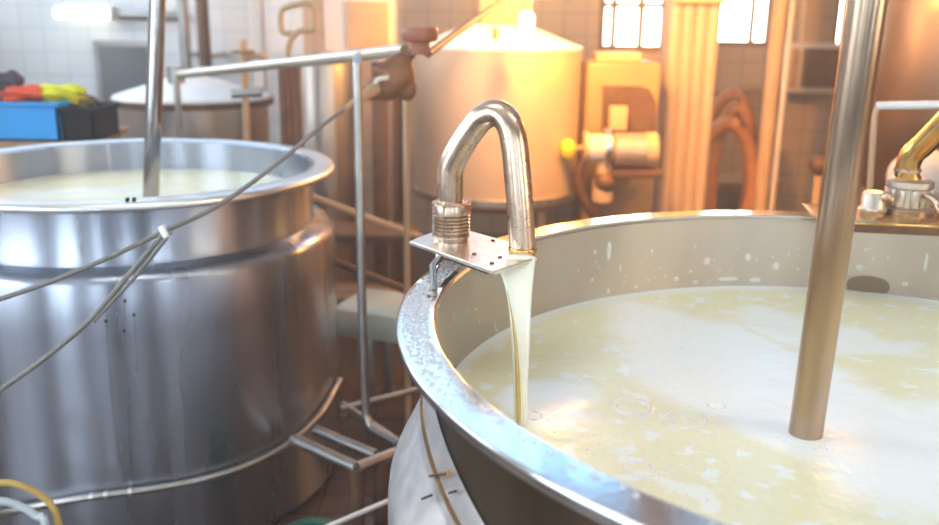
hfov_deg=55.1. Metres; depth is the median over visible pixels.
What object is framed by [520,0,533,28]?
hanging lamp
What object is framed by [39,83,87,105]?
cloth bundle
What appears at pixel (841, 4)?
window
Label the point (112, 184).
milk
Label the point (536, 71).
tank
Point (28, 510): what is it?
hose
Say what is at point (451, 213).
pipe
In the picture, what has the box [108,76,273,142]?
tank
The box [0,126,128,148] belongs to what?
wooden table
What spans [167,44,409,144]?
pipe
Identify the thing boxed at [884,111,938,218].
pipe
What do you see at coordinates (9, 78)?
cloth bundle
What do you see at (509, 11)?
motor
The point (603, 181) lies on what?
bowl
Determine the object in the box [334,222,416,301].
bench
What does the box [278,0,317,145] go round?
loop
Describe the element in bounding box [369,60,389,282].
upright post
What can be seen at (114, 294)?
power cable
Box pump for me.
[560,51,662,220]
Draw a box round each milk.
[0,168,284,199]
[455,286,938,524]
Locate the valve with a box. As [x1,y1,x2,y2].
[808,154,825,203]
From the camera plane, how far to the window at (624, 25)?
7.97 m
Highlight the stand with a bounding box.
[230,40,269,140]
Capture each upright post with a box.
[251,0,269,131]
[292,67,302,147]
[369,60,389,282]
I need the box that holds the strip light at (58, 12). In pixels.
[51,5,116,21]
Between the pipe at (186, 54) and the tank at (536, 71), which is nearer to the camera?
the tank at (536, 71)
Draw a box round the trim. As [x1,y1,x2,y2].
[716,84,763,92]
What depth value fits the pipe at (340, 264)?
4.36 m
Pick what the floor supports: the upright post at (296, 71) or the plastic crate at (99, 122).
the upright post at (296, 71)
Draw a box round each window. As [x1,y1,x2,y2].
[598,0,663,51]
[718,0,772,46]
[832,0,845,42]
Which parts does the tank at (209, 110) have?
conical lid, tank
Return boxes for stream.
[499,254,534,425]
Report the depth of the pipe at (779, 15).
6.87 m
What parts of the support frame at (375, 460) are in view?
post, post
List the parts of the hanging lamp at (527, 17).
bulb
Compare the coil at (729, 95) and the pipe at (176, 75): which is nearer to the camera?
the pipe at (176, 75)
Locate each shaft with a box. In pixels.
[143,0,165,196]
[788,0,888,440]
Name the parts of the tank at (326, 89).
tank lid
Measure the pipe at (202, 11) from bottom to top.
3.600 m
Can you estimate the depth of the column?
6.49 m
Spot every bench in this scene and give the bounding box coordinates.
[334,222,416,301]
[717,171,780,209]
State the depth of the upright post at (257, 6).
6.57 m
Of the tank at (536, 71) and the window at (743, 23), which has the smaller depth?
the tank at (536, 71)
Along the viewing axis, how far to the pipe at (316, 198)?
4.69 m
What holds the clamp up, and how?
attached to the pipe at (176, 75)
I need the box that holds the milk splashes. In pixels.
[451,242,927,332]
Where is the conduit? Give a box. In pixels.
[116,10,177,20]
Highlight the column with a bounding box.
[651,0,724,212]
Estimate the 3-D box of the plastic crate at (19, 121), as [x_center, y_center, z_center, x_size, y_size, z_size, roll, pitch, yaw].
[-2.448,-0.798,4.970,0.540,0.209,0.380,1,15,0]
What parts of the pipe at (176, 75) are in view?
rail post, rail post, rail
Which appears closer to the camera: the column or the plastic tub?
the plastic tub
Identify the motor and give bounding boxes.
[479,0,523,23]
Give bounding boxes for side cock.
[858,190,893,214]
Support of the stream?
on the milk at (879, 465)
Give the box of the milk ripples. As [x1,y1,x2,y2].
[527,398,725,477]
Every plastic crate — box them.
[0,100,71,141]
[59,102,120,140]
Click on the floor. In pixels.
(331, 500)
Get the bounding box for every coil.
[704,101,757,210]
[709,117,756,209]
[712,88,756,209]
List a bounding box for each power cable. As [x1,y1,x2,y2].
[0,84,380,301]
[0,231,172,392]
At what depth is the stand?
5.50 m
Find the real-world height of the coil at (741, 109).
1.274 m
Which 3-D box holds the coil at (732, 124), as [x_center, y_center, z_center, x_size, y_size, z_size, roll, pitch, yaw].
[2.006,-0.616,7.141,0.580,1.077,0.130,1,15,0]
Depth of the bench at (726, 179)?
7.60 m
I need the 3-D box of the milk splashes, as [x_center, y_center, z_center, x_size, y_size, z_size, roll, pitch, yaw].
[0.611,0.049,2.660,1.625,0.190,0.399,-6,17,-24]
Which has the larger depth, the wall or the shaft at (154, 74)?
the wall
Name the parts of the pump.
yellow knob, knob stem, recess plate, motor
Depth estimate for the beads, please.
1.75 m
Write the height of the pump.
1.736 m
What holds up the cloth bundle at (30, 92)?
on the plastic crate at (19, 121)
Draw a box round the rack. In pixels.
[714,92,747,126]
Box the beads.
[401,261,713,524]
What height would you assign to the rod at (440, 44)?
0.268 m
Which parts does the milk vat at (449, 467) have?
spout bracket, plate, valve bracket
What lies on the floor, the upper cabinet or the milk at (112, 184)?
the upper cabinet
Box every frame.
[0,52,419,524]
[866,101,938,189]
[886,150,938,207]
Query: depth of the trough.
4.40 m
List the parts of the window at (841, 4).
pane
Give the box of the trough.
[337,288,403,413]
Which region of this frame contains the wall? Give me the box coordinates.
[0,0,935,233]
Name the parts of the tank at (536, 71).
lid handle, tank, domed lid, leg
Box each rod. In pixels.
[326,498,387,524]
[425,0,502,57]
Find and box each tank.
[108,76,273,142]
[294,55,356,304]
[413,23,582,259]
[861,0,938,190]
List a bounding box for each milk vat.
[0,138,339,524]
[388,203,938,524]
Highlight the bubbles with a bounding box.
[459,287,895,513]
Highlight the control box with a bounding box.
[779,0,840,97]
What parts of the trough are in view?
leg, leg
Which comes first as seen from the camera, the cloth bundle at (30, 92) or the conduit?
the cloth bundle at (30, 92)
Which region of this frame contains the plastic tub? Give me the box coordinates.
[287,517,340,524]
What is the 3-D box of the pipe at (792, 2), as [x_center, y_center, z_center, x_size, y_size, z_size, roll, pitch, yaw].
[2.374,-1.537,6.723,0.068,3.400,0.068,1,15,0]
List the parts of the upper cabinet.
cabinet door, leg, leg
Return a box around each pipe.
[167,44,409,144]
[177,0,198,69]
[195,0,226,76]
[313,194,423,238]
[336,258,403,293]
[431,99,536,254]
[752,0,788,209]
[769,0,795,210]
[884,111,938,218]
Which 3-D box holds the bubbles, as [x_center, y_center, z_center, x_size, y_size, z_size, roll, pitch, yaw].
[0.552,0.232,2.371,0.910,0.004,1.772,11,18,32]
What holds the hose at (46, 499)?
on the floor
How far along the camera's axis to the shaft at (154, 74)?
3.55 m
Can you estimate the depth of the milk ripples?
1.97 m
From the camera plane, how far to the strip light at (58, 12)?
7.77 m
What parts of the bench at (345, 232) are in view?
leg, leg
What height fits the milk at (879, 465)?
0.003 m
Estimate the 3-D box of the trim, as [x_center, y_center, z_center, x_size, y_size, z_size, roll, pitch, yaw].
[2.473,-1.554,8.045,0.528,0.070,0.040,1,15,0]
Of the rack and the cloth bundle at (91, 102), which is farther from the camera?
the rack
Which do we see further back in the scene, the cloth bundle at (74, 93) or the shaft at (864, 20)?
the cloth bundle at (74, 93)
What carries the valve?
on the floor
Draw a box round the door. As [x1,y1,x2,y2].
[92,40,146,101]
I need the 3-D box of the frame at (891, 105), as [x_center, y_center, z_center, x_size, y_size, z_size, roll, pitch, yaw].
[1.610,0.241,3.386,0.373,1.702,0.048,5,16,15]
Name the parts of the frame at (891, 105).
rail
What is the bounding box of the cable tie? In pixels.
[158,225,169,238]
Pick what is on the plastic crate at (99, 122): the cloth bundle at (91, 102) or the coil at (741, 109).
the cloth bundle at (91, 102)
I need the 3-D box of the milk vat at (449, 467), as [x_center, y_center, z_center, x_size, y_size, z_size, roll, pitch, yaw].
[0.946,0.744,2.068,2.274,1.404,2.264,1,15,0]
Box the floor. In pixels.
[268,232,507,524]
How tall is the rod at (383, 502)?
0.309 m
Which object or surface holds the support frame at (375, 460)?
on the floor
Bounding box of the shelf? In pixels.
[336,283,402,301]
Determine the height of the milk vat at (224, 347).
1.362 m
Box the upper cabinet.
[315,0,403,283]
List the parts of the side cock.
handle, stem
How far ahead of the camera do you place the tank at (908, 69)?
5.55 m
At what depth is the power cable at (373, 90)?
2.76 m
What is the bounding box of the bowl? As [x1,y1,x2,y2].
[594,172,615,191]
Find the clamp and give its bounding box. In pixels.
[362,27,437,100]
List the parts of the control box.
frame, box door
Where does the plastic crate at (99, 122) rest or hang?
on the wooden table
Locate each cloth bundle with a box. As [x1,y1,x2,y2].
[0,69,24,100]
[0,84,43,101]
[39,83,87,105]
[76,93,98,107]
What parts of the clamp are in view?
clamp lever, knob stem, knob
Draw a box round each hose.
[0,479,61,524]
[0,497,49,524]
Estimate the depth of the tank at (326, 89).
5.73 m
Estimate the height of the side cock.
0.072 m

